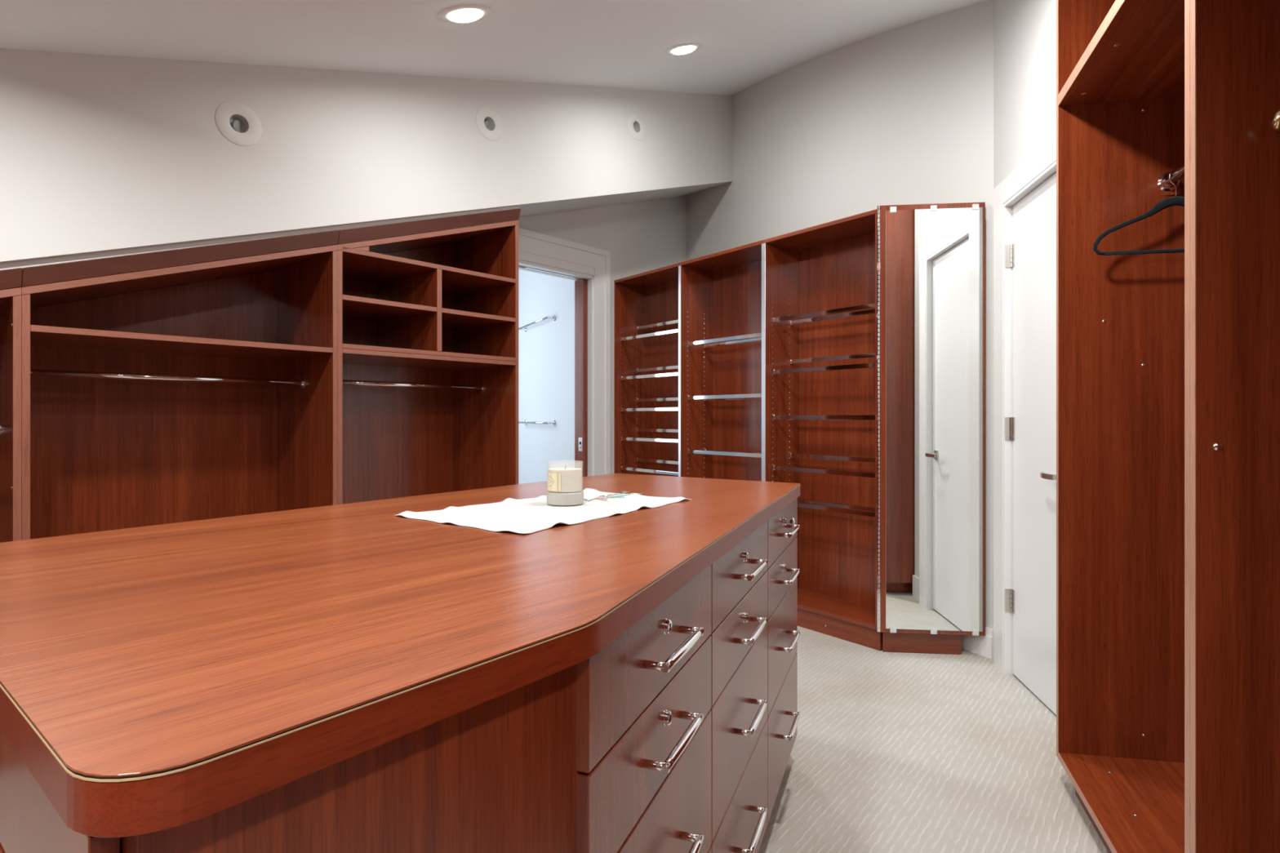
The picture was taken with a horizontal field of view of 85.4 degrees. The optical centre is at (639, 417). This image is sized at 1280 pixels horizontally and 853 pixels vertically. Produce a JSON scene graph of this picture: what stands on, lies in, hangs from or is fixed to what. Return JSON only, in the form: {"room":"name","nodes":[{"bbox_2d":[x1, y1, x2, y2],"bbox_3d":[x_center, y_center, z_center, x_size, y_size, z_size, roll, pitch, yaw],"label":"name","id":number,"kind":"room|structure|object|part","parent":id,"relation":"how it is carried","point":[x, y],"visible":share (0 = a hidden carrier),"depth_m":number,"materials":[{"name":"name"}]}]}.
{"room":"walk-in closet","nodes":[
{"label":"walk-in closet","id":0,"kind":"room"},
{"bbox_2d":[1,194,686,473],"bbox_3d":[-1.814,-0.972,3.356,0.150,4.200,6.660,0,0,41],"label":"wall","id":1,"kind":"structure","parent":0,"point":[642,237],"depth_m":5.18,"materials":[{"name":"white paint"}]},
{"bbox_2d":[475,222,610,476],"bbox_3d":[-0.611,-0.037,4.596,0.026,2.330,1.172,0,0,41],"label":"trim","id":2,"kind":"structure","parent":1,"relation":"attached to","point":[533,246],"depth_m":4.93,"materials":[{"name":"white paint"}]},
{"bbox_2d":[524,266,587,476],"bbox_3d":[-0.590,0.061,4.789,0.100,2.134,0.550,0,0,41],"label":"door frame","id":3,"kind":"structure","parent":1,"relation":"in","point":[581,285],"depth_m":4.95,"materials":[{"name":"brown wood"}]},
{"bbox_3d":[-0.424,0.192,4.943,0.038,0.097,0.002,0,0,41],"label":"latch plate","id":4,"kind":"part","parent":3,"relation":"part of","materials":[{"name":"silver metal"}]},
{"bbox_3d":[-0.407,0.066,4.961,0.052,2.100,0.050,0,0,41],"label":"panel","id":5,"kind":"part","parent":3,"relation":"part of","materials":[{"name":"brown wood"}]},
{"bbox_2d":[0,48,732,262],"bbox_3d":[-1.603,-1.107,3.012,0.620,2.724,6.420,0,0,41],"label":"wall","id":6,"kind":"structure","parent":0,"point":[99,153],"depth_m":2.80,"materials":[{"name":"white paint"}]},
{"bbox_2d":[214,101,262,146],"bbox_3d":[-1.533,-1.115,2.643,0.041,0.165,0.165,0,0,41],"label":"spotlight","id":7,"kind":"object","parent":6,"relation":"attached to","point":[238,123],"visible":1,"depth_m":2.64,"materials":[{"name":"white paint"}]},
{"bbox_3d":[-1.538,-1.116,2.655,0.013,0.043,0.044,0,0,20],"label":"bulb","id":8,"kind":"part","parent":7,"relation":"part of","materials":[{"name":"grey glass"}]},
{"bbox_2d":[0,204,519,270],"bbox_3d":[-1.636,-0.640,2.560,0.025,0.992,2.997,0,0,41],"label":"trim","id":9,"kind":"structure","parent":6,"relation":"attached to","point":[71,258],"depth_m":2.58,"materials":[{"name":"white paint"}]},
{"bbox_2d":[475,106,502,140],"bbox_3d":[-0.772,-1.483,3.513,0.041,0.165,0.165,0,0,41],"label":"spotlight","id":10,"kind":"object","parent":6,"relation":"attached to","point":[489,123],"visible":1,"depth_m":3.51,"materials":[{"name":"white paint"}]},
{"bbox_3d":[-0.776,-1.484,3.524,0.013,0.043,0.044,0,0,20],"label":"bulb","id":11,"kind":"part","parent":10,"relation":"part of","materials":[{"name":"grey glass"}]},
{"bbox_2d":[627,113,644,140],"bbox_3d":[-0.033,-1.821,4.357,0.041,0.165,0.165,0,0,41],"label":"spotlight","id":12,"kind":"object","parent":6,"relation":"attached to","point":[636,125],"visible":1,"depth_m":4.35,"materials":[{"name":"white paint"}]},
{"bbox_2d":[0,0,988,95],"bbox_3d":[1.035,-1.851,1.486,5.600,1.875,7.600,0,0,41],"label":"ceiling","id":13,"kind":"structure","parent":0,"point":[623,44],"depth_m":2.85,"materials":[{"name":"white paint"}]},
{"bbox_2d":[438,4,491,22],"bbox_3d":[-0.640,-1.477,2.533,0.194,0.067,0.186,0,0,25],"label":"ceiling light","id":14,"kind":"object","parent":13,"relation":"attached to","point":[465,13],"visible":1,"depth_m":2.50,"materials":[{"name":"white plastic"}]},
{"bbox_2d":[664,42,702,54],"bbox_3d":[0.223,-1.901,3.572,0.194,0.066,0.186,0,0,34],"label":"ceiling light","id":15,"kind":"object","parent":13,"relation":"attached to","point":[685,48],"visible":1,"depth_m":3.54,"materials":[{"name":"white plastic"}]},
{"bbox_2d":[518,269,574,484],"bbox_3d":[-1.157,-0.222,6.546,0.100,2.700,3.400,0,0,-26],"label":"wall","id":16,"kind":"structure","parent":0,"point":[546,351],"depth_m":5.68,"materials":[{"name":"white paint"}]},
{"bbox_2d":[518,315,555,332],"bbox_3d":[-0.865,-0.777,5.752,0.072,0.052,0.833,0,0,-26],"label":"towel bar","id":17,"kind":"object","parent":16,"relation":"attached to","point":[524,327],"visible":0.99,"depth_m":5.63,"materials":[{"name":"silver metal"}]},
{"bbox_2d":[518,419,555,426],"bbox_3d":[-0.865,0.044,5.752,0.072,0.052,0.833,0,0,-26],"label":"towel bar","id":18,"kind":"object","parent":16,"relation":"attached to","point":[526,422],"visible":0.99,"depth_m":5.56,"materials":[{"name":"silver metal"}]},
{"bbox_2d":[686,0,993,629],"bbox_3d":[1.065,-1.022,4.523,0.100,4.300,2.812,0,0,-27],"label":"wall","id":19,"kind":"structure","parent":0,"point":[904,115],"depth_m":3.91,"materials":[{"name":"white paint"}]},
{"bbox_2d":[961,626,993,658],"bbox_3d":[1.508,1.060,3.519,0.016,0.135,0.620,0,0,-27],"label":"baseboard","id":20,"kind":"structure","parent":19,"relation":"attached to","point":[983,646],"depth_m":3.29,"materials":[{"name":"white paint"}]},
{"bbox_2d":[758,626,1108,852],"bbox_3d":[-1.000,1.128,3.000,8.000,0.001,11.000,0,0,0],"label":"floor","id":21,"kind":"structure","parent":0,"point":[891,752],"depth_m":2.25,"materials":[{"name":"carpet"}]},
{"bbox_2d":[0,267,22,542],"bbox_3d":[-2.497,0.328,1.994,0.605,1.600,1.012,0,0,41],"label":"wardrobe","id":22,"kind":"object","parent":21,"relation":"on","point":[11,300],"visible":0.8,"depth_m":2.19,"materials":[{"name":"brown wood"}]},
{"bbox_3d":[-2.505,-0.236,2.001,0.585,0.348,1.012,0,0,41],"label":"panel","id":23,"kind":"part","parent":22,"relation":"part of","materials":[{"name":"brown wood"}]},
{"bbox_2d":[21,230,339,540],"bbox_3d":[-1.831,0.166,2.756,0.605,1.924,1.011,0,0,41],"label":"wardrobe","id":24,"kind":"object","parent":21,"relation":"on","point":[207,390],"visible":0.58,"depth_m":2.94,"materials":[{"name":"brown wood"}]},
{"bbox_3d":[-2.164,0.368,2.390,0.585,1.520,0.021,0,0,41],"label":"panel","id":25,"kind":"part","parent":24,"relation":"part of","materials":[{"name":"brown wood"}]},
{"bbox_3d":[-2.054,0.163,2.951,0.012,1.731,0.969,0,0,41],"label":"panel","id":26,"kind":"part","parent":24,"relation":"part of","materials":[{"name":"brown wood"}]},
{"bbox_3d":[-1.836,-0.157,2.760,0.025,0.025,0.969,0,0,41],"label":"hanging rod","id":27,"kind":"part","parent":24,"relation":"part of","materials":[{"name":"silver metal"}]},
{"bbox_3d":[-1.838,-0.561,2.762,0.585,0.348,1.011,0,0,41],"label":"panel","id":28,"kind":"part","parent":24,"relation":"part of","materials":[{"name":"brown wood"}]},
{"bbox_2d":[30,324,333,359],"bbox_3d":[-1.833,-0.284,2.758,0.572,0.021,0.969,0,0,41],"label":"shelf","id":29,"kind":"object","parent":24,"relation":"attached to","point":[42,338],"depth_m":2.70,"materials":[{"name":"brown wood"}]},
{"bbox_3d":[-1.512,0.209,3.135,0.585,1.838,0.021,0,0,41],"label":"panel","id":30,"kind":"part","parent":24,"relation":"part of","materials":[{"name":"brown wood"}]},
{"bbox_2d":[0,497,799,852],"bbox_3d":[-0.158,0.690,1.513,1.105,0.876,1.992,0,0,34],"label":"base cabinet","id":31,"kind":"object","parent":21,"relation":"on","point":[497,775],"depth_m":0.77,"materials":[{"name":"brown wood"}]},
{"bbox_3d":[-0.545,0.452,0.610,0.520,0.123,0.017,0,0,39],"label":"drawer","id":32,"kind":"part","parent":31,"relation":"part of","materials":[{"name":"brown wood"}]},
{"bbox_3d":[-0.545,0.325,0.610,0.412,0.117,0.341,0,0,0],"label":"drawer","id":33,"kind":"part","parent":31,"relation":"part of","materials":[{"name":"brown wood"}]},
{"bbox_2d":[0,473,800,837],"bbox_3d":[-0.187,0.232,1.517,1.115,0.038,1.992,0,0,34],"label":"countertop","id":34,"kind":"structure","parent":31,"relation":"on","point":[154,678],"depth_m":0.71,"materials":[{"name":"brown wood"}]},
{"bbox_2d":[394,488,690,533],"bbox_3d":[-0.176,0.208,1.637,0.408,0.010,0.671,0,0,37],"label":"table runner","id":35,"kind":"object","parent":34,"relation":"on","point":[531,515],"visible":0.91,"depth_m":1.56,"materials":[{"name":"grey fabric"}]},
{"bbox_2d":[546,465,583,506],"bbox_3d":[-0.182,0.158,1.690,0.090,0.102,0.090,0,0,0],"label":"candle jar","id":36,"kind":"object","parent":35,"relation":"on","point":[564,485],"visible":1,"depth_m":1.65,"materials":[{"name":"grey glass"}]},
{"bbox_2d":[594,493,612,498],"bbox_3d":[-0.090,0.209,1.831,0.036,0.002,0.103,0,0,15],"label":"flower","id":37,"kind":"object","parent":35,"relation":"on","point":[596,496],"depth_m":1.83,"materials":[{"name":"fabric"}]},
{"bbox_3d":[-0.070,0.209,1.834,0.052,0.002,0.231,0,0,32],"label":"stem","id":38,"kind":"part","parent":35,"relation":"part of","materials":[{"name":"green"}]},
{"bbox_3d":[-0.180,0.690,1.071,0.538,0.876,0.518,0,0,21],"label":"drawer unit","id":39,"kind":"part","parent":31,"relation":"part of","materials":[{"name":"brown wood"}]},
{"bbox_3d":[0.027,0.639,0.993,0.020,0.239,0.518,0,0,21],"label":"drawer","id":40,"kind":"part","parent":31,"relation":"part of","materials":[{"name":"brown wood"}]},
{"bbox_3d":[0.051,0.453,0.976,0.038,0.014,0.172,0,0,21],"label":"handle","id":41,"kind":"part","parent":31,"relation":"part of","materials":[{"name":"silver metal"}]},
{"bbox_3d":[0.051,0.323,0.976,0.038,0.014,0.172,0,0,21],"label":"handle","id":42,"kind":"part","parent":31,"relation":"part of","materials":[{"name":"silver metal"}]},
{"bbox_3d":[0.051,0.637,0.976,0.038,0.014,0.172,0,0,21],"label":"handle","id":43,"kind":"part","parent":31,"relation":"part of","materials":[{"name":"silver metal"}]},
{"bbox_3d":[0.009,0.690,1.575,0.538,0.876,0.552,0,0,21],"label":"drawer unit","id":44,"kind":"part","parent":31,"relation":"part of","materials":[{"name":"brown wood"}]},
{"bbox_3d":[0.216,0.452,1.497,0.020,0.129,0.552,0,0,21],"label":"drawer","id":45,"kind":"part","parent":31,"relation":"part of","materials":[{"name":"brown wood"}]},
{"bbox_3d":[0.216,0.895,1.497,0.020,0.266,0.552,0,0,21],"label":"drawer","id":46,"kind":"part","parent":31,"relation":"part of","materials":[{"name":"brown wood"}]},
{"bbox_3d":[0.216,0.639,1.497,0.020,0.239,0.552,0,0,21],"label":"drawer","id":47,"kind":"part","parent":31,"relation":"part of","materials":[{"name":"brown wood"}]},
{"bbox_3d":[0.216,0.319,1.497,0.020,0.132,0.552,0,0,21],"label":"drawer","id":48,"kind":"part","parent":31,"relation":"part of","materials":[{"name":"brown wood"}]},
{"bbox_3d":[0.239,0.878,1.477,0.038,0.014,0.172,0,0,21],"label":"handle","id":49,"kind":"part","parent":31,"relation":"part of","materials":[{"name":"silver metal"}]},
{"bbox_3d":[0.239,0.637,1.477,0.038,0.014,0.172,0,0,21],"label":"handle","id":50,"kind":"part","parent":31,"relation":"part of","materials":[{"name":"silver metal"}]},
{"bbox_3d":[0.239,0.453,1.477,0.038,0.014,0.172,0,0,21],"label":"handle","id":51,"kind":"part","parent":31,"relation":"part of","materials":[{"name":"silver metal"}]},
{"bbox_3d":[0.239,0.323,1.477,0.038,0.014,0.172,0,0,21],"label":"handle","id":52,"kind":"part","parent":31,"relation":"part of","materials":[{"name":"silver metal"}]},
{"bbox_3d":[0.408,0.452,2.007,0.020,0.129,0.531,0,0,21],"label":"drawer","id":53,"kind":"part","parent":31,"relation":"part of","materials":[{"name":"brown wood"}]},
{"bbox_3d":[0.408,0.895,2.007,0.020,0.266,0.531,0,0,21],"label":"drawer","id":54,"kind":"part","parent":31,"relation":"part of","materials":[{"name":"brown wood"}]},
{"bbox_3d":[0.408,0.639,2.007,0.020,0.239,0.531,0,0,21],"label":"drawer","id":55,"kind":"part","parent":31,"relation":"part of","materials":[{"name":"brown wood"}]},
{"bbox_3d":[0.408,0.319,2.007,0.020,0.132,0.531,0,0,21],"label":"drawer","id":56,"kind":"part","parent":31,"relation":"part of","materials":[{"name":"brown wood"}]},
{"bbox_3d":[0.201,0.690,2.085,0.538,0.876,0.531,0,0,21],"label":"drawer unit","id":57,"kind":"part","parent":31,"relation":"part of","materials":[{"name":"brown wood"}]},
{"bbox_3d":[0.428,0.878,1.979,0.038,0.014,0.172,0,0,21],"label":"handle","id":58,"kind":"part","parent":31,"relation":"part of","materials":[{"name":"silver metal"}]},
{"bbox_3d":[0.428,0.637,1.979,0.038,0.014,0.172,0,0,21],"label":"handle","id":59,"kind":"part","parent":31,"relation":"part of","materials":[{"name":"silver metal"}]},
{"bbox_3d":[0.428,0.453,1.979,0.038,0.014,0.172,0,0,21],"label":"handle","id":60,"kind":"part","parent":31,"relation":"part of","materials":[{"name":"silver metal"}]},
{"bbox_3d":[0.428,0.323,1.979,0.038,0.014,0.172,0,0,21],"label":"handle","id":61,"kind":"part","parent":31,"relation":"part of","materials":[{"name":"silver metal"}]},
{"bbox_2d":[786,517,795,526],"bbox_3d":[0.432,0.299,1.977,0.037,0.024,0.020,0,0,-43],"label":"key","id":62,"kind":"object","parent":31,"relation":"on","point":[792,521],"visible":1,"depth_m":1.97,"materials":[{"name":"silver metal"}]},
{"bbox_2d":[337,208,520,504],"bbox_3d":[-1.177,0.010,3.502,0.605,2.236,0.974,0,0,41],"label":"wardrobe","id":63,"kind":"object","parent":21,"relation":"on","point":[428,322],"visible":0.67,"depth_m":3.68,"materials":[{"name":"brown wood"}]},
{"bbox_3d":[-1.498,0.206,3.150,0.585,1.844,0.021,0,0,41],"label":"panel","id":64,"kind":"part","parent":63,"relation":"part of","materials":[{"name":"brown wood"}]},
{"bbox_2d":[342,294,436,322],"bbox_3d":[-1.335,-0.515,3.327,0.572,0.022,0.460,0,0,41],"label":"shelf","id":65,"kind":"object","parent":63,"relation":"attached to","point":[355,308],"depth_m":3.30,"materials":[{"name":"brown wood"}]},
{"bbox_3d":[-1.400,0.006,3.698,0.012,2.043,0.932,0,0,41],"label":"panel","id":66,"kind":"part","parent":63,"relation":"part of","materials":[{"name":"brown wood"}]},
{"bbox_3d":[-1.183,-0.165,3.507,0.025,0.025,0.932,0,0,41],"label":"hanging rod","id":67,"kind":"part","parent":63,"relation":"part of","materials":[{"name":"silver metal"}]},
{"bbox_3d":[-1.184,-0.879,3.509,0.585,0.336,0.974,0,0,41],"label":"panel","id":68,"kind":"part","parent":63,"relation":"part of","materials":[{"name":"brown wood"}]},
{"bbox_2d":[342,343,515,361],"bbox_3d":[-1.180,-0.306,3.505,0.572,0.020,0.932,0,0,41],"label":"shelf","id":69,"kind":"object","parent":63,"relation":"attached to","point":[435,353],"depth_m":3.27,"materials":[{"name":"brown wood"}]},
{"bbox_2d":[342,247,515,295],"bbox_3d":[-1.180,-0.721,3.505,0.572,0.021,0.932,0,0,41],"label":"shelf","id":70,"kind":"object","parent":63,"relation":"attached to","point":[361,266],"depth_m":3.45,"materials":[{"name":"brown wood"}]},
{"bbox_3d":[-1.180,-0.285,3.505,0.572,0.020,0.932,0,0,41],"label":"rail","id":71,"kind":"part","parent":63,"relation":"part of","materials":[{"name":"brown wood"}]},
{"bbox_2d":[441,307,515,330],"bbox_3d":[-1.019,-0.515,3.688,0.572,0.022,0.446,0,0,41],"label":"shelf","id":72,"kind":"object","parent":63,"relation":"attached to","point":[451,319],"depth_m":3.65,"materials":[{"name":"brown wood"}]},
{"bbox_3d":[-0.871,0.053,3.868,0.585,2.150,0.021,0,0,41],"label":"panel","id":73,"kind":"part","parent":63,"relation":"part of","materials":[{"name":"brown wood"}]},
{"bbox_2d":[613,240,765,481],"bbox_3d":[0.375,0.060,4.604,0.302,2.135,1.492,0,0,-37],"label":"shelving unit","id":74,"kind":"object","parent":21,"relation":"on","point":[690,335],"visible":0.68,"depth_m":4.62,"materials":[{"name":"brown wood"}]},
{"bbox_3d":[-0.073,0.021,5.191,0.300,2.014,0.016,0,0,-37],"label":"panel","id":75,"kind":"part","parent":74,"relation":"part of","materials":[{"name":"brown wood"}]},
{"bbox_3d":[0.080,0.375,4.843,0.012,0.022,0.721,0,0,-37],"label":"shoe rail","id":76,"kind":"part","parent":74,"relation":"part of","materials":[{"name":"silver metal"}]},
{"bbox_3d":[0.080,0.157,4.843,0.012,0.022,0.721,0,0,-37],"label":"shoe rail","id":77,"kind":"part","parent":74,"relation":"part of","materials":[{"name":"silver metal"}]},
{"bbox_3d":[0.080,-0.056,4.843,0.012,0.022,0.721,0,0,-37],"label":"shoe rail","id":78,"kind":"part","parent":74,"relation":"part of","materials":[{"name":"silver metal"}]},
{"bbox_3d":[0.080,-0.290,4.843,0.012,0.022,0.721,0,0,-37],"label":"shoe rail","id":79,"kind":"part","parent":74,"relation":"part of","materials":[{"name":"silver metal"}]},
{"bbox_3d":[0.080,-0.578,4.843,0.012,0.022,0.721,0,0,-37],"label":"shoe rail","id":80,"kind":"part","parent":74,"relation":"part of","materials":[{"name":"silver metal"}]},
{"bbox_3d":[0.195,0.317,4.931,0.012,0.022,0.721,0,0,-37],"label":"shoe rail","id":81,"kind":"part","parent":74,"relation":"part of","materials":[{"name":"silver metal"}]},
{"bbox_3d":[0.195,0.094,4.931,0.012,0.022,0.721,0,0,-37],"label":"shoe rail","id":82,"kind":"part","parent":74,"relation":"part of","materials":[{"name":"silver metal"}]},
{"bbox_3d":[0.195,-0.129,4.931,0.012,0.022,0.721,0,0,-37],"label":"shoe rail","id":83,"kind":"part","parent":74,"relation":"part of","materials":[{"name":"silver metal"}]},
{"bbox_3d":[0.195,-0.352,4.931,0.012,0.022,0.721,0,0,-37],"label":"shoe rail","id":84,"kind":"part","parent":74,"relation":"part of","materials":[{"name":"silver metal"}]},
{"bbox_3d":[0.195,-0.671,4.931,0.012,0.022,0.721,0,0,-37],"label":"shoe rail","id":85,"kind":"part","parent":74,"relation":"part of","materials":[{"name":"silver metal"}]},
{"bbox_3d":[0.371,-0.997,4.610,0.300,0.020,1.478,0,0,-37],"label":"panel","id":86,"kind":"part","parent":74,"relation":"part of","materials":[{"name":"brown wood"}]},
{"bbox_3d":[0.526,0.222,4.260,0.012,0.022,0.701,0,0,-37],"label":"shoe rail","id":87,"kind":"part","parent":74,"relation":"part of","materials":[{"name":"silver metal"}]},
{"bbox_3d":[0.526,-0.128,4.260,0.012,0.022,0.701,0,0,-37],"label":"shoe rail","id":88,"kind":"part","parent":74,"relation":"part of","materials":[{"name":"silver metal"}]},
{"bbox_3d":[0.526,-0.481,4.260,0.012,0.022,0.701,0,0,-37],"label":"shoe rail","id":89,"kind":"part","parent":74,"relation":"part of","materials":[{"name":"silver metal"}]},
{"bbox_3d":[0.641,0.227,4.348,0.012,0.022,0.701,0,0,-37],"label":"shoe rail","id":90,"kind":"part","parent":74,"relation":"part of","materials":[{"name":"silver metal"}]},
{"bbox_3d":[0.641,-0.123,4.348,0.012,0.022,0.701,0,0,-37],"label":"shoe rail","id":91,"kind":"part","parent":74,"relation":"part of","materials":[{"name":"silver metal"}]},
{"bbox_3d":[0.641,-0.475,4.348,0.012,0.022,0.701,0,0,-37],"label":"shoe rail","id":92,"kind":"part","parent":74,"relation":"part of","materials":[{"name":"silver metal"}]},
{"bbox_2d":[763,208,882,650],"bbox_3d":[1.045,0.060,3.729,0.300,2.135,0.742,0,0,-37],"label":"shoe shelf","id":93,"kind":"object","parent":21,"relation":"on","point":[821,279],"visible":0.65,"depth_m":3.88,"materials":[{"name":"brown wood"}]},
{"bbox_3d":[0.824,0.021,4.018,0.300,2.014,0.014,0,0,-37],"label":"panel","id":94,"kind":"part","parent":93,"relation":"part of","materials":[{"name":"brown wood"}]},
{"bbox_3d":[1.045,-0.997,3.729,0.300,0.020,0.742,0,0,-37],"label":"panel","id":95,"kind":"part","parent":93,"relation":"part of","materials":[{"name":"brown wood"}]},
{"bbox_3d":[0.971,0.287,3.677,0.012,0.022,0.704,0,0,-37],"label":"shoe rail","id":96,"kind":"part","parent":93,"relation":"part of","materials":[{"name":"silver metal"}]},
{"bbox_3d":[0.971,-0.001,3.677,0.012,0.022,0.704,0,0,-37],"label":"shoe rail","id":97,"kind":"part","parent":93,"relation":"part of","materials":[{"name":"silver metal"}]},
{"bbox_3d":[0.971,-0.259,3.677,0.012,0.022,0.704,0,0,-37],"label":"shoe rail","id":98,"kind":"part","parent":93,"relation":"part of","materials":[{"name":"silver metal"}]},
{"bbox_3d":[0.971,-0.554,3.677,0.012,0.022,0.704,0,0,-37],"label":"shoe rail","id":99,"kind":"part","parent":93,"relation":"part of","materials":[{"name":"silver metal"}]},
{"bbox_3d":[1.087,0.222,3.765,0.012,0.022,0.704,0,0,-37],"label":"shoe rail","id":100,"kind":"part","parent":93,"relation":"part of","materials":[{"name":"silver metal"}]},
{"bbox_3d":[1.087,-0.324,3.765,0.012,0.022,0.704,0,0,-37],"label":"shoe rail","id":101,"kind":"part","parent":93,"relation":"part of","materials":[{"name":"silver metal"}]},
{"bbox_3d":[1.087,-0.551,3.765,0.012,0.022,0.704,0,0,-37],"label":"shoe rail","id":102,"kind":"part","parent":93,"relation":"part of","materials":[{"name":"silver metal"}]},
{"bbox_3d":[0.971,0.481,3.677,0.012,0.022,0.704,0,0,-37],"label":"shoe rail","id":103,"kind":"part","parent":93,"relation":"part of","materials":[{"name":"silver metal"}]},
{"bbox_3d":[1.087,0.479,3.765,0.012,0.022,0.704,0,0,-37],"label":"shoe rail","id":104,"kind":"part","parent":93,"relation":"part of","materials":[{"name":"silver metal"}]},
{"bbox_3d":[1.039,1.018,3.729,0.290,0.020,0.706,0,0,-37],"label":"panel","id":105,"kind":"part","parent":93,"relation":"part of","materials":[{"name":"brown wood"}]},
{"bbox_3d":[1.158,0.021,3.820,0.010,2.014,0.706,0,0,-37],"label":"panel","id":106,"kind":"part","parent":93,"relation":"part of","materials":[{"name":"brown wood"}]},
{"bbox_3d":[1.087,0.003,3.765,0.012,0.022,0.704,0,0,-37],"label":"shoe rail","id":107,"kind":"part","parent":93,"relation":"part of","materials":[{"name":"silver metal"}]},
{"bbox_3d":[1.264,0.021,3.443,0.300,2.014,0.021,0,0,-37],"label":"panel","id":108,"kind":"part","parent":93,"relation":"part of","materials":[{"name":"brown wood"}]},
{"bbox_2d":[876,202,985,654],"bbox_3d":[1.381,0.058,3.329,0.492,2.140,0.117,0,0,6],"label":"mirror","id":109,"kind":"object","parent":21,"relation":"on","point":[931,258],"visible":1,"depth_m":3.28,"materials":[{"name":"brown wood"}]},
{"bbox_2d":[1056,0,1190,852],"bbox_3d":[1.457,-0.097,1.654,0.621,2.450,0.998,0,0,18],"label":"wardrobe","id":110,"kind":"object","parent":21,"relation":"on","point":[1123,66],"visible":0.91,"depth_m":2.09,"materials":[{"name":"brown wood"}]},
{"bbox_2d":[1058,0,1184,106],"bbox_3d":[1.452,-0.973,1.655,0.608,0.034,0.954,0,0,18],"label":"shelf","id":111,"kind":"object","parent":110,"relation":"attached to","point":[1135,56],"depth_m":1.86,"materials":[{"name":"brown wood"}]},
{"bbox_3d":[1.452,1.038,1.655,0.608,0.020,0.954,0,0,18],"label":"panel","id":112,"kind":"part","parent":110,"relation":"part of","materials":[{"name":"brown wood"}]},
{"bbox_2d":[1093,169,1184,255],"bbox_3d":[1.563,-0.602,2.022,0.437,0.243,0.014,0,0,11],"label":"clothes hanger","id":113,"kind":"object","parent":110,"relation":"hanging from","point":[1173,201],"visible":0.59,"depth_m":2.03,"materials":[{"name":"black plastic"}]},
{"bbox_3d":[1.445,-0.704,1.656,0.029,0.029,0.880,0,0,18],"label":"hanging rod","id":114,"kind":"part","parent":110,"relation":"part of","materials":[{"name":"silver metal"}]},
{"bbox_2d":[1190,0,1279,852],"bbox_3d":[1.221,-0.007,0.919,0.621,2.270,0.696,0,0,18],"label":"wardrobe","id":115,"kind":"object","parent":21,"relation":"on","point":[1235,44],"visible":1,"depth_m":1.24,"materials":[{"name":"brown wood"}]},
{"bbox_2d":[1270,108,1279,133],"bbox_3d":[1.129,-0.517,1.211,0.069,0.046,0.028,0,0,-26],"label":"coat hook","id":116,"kind":"object","parent":115,"relation":"attached to","point":[1275,123],"visible":1,"depth_m":1.20,"materials":[{"name":"gold metal"}]},
{"bbox_2d":[993,0,1056,188],"bbox_3d":[1.634,-0.872,2.709,0.120,4.000,1.190,0,0,9],"label":"wall","id":117,"kind":"structure","parent":0,"point":[1024,31],"depth_m":2.92,"materials":[{"name":"white paint"}]},
{"bbox_2d":[993,131,1056,673],"bbox_3d":[1.562,0.043,2.734,0.030,2.170,0.866,0,0,9],"label":"trim","id":118,"kind":"structure","parent":117,"relation":"attached to","point":[1045,155],"depth_m":3.10,"materials":[{"name":"white paint"}]},
{"bbox_2d":[1003,160,1056,675],"bbox_3d":[1.590,0.095,2.730,0.082,2.067,0.646,0,0,9],"label":"trim","id":119,"kind":"structure","parent":117,"relation":"attached to","point":[1008,206],"depth_m":3.04,"materials":[{"name":"white paint"}]},
{"bbox_2d":[1004,172,1056,715],"bbox_3d":[1.570,0.099,2.737,0.104,2.039,0.606,0,0,9],"label":"door","id":120,"kind":"structure","parent":117,"relation":"in","point":[1032,255],"depth_m":2.80,"materials":[{"name":"white paint"}]},
{"bbox_3d":[1.499,0.216,2.558,0.016,0.020,0.130,0,0,10],"label":"lever","id":121,"kind":"part","parent":120,"relation":"part of","materials":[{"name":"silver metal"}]}
]}

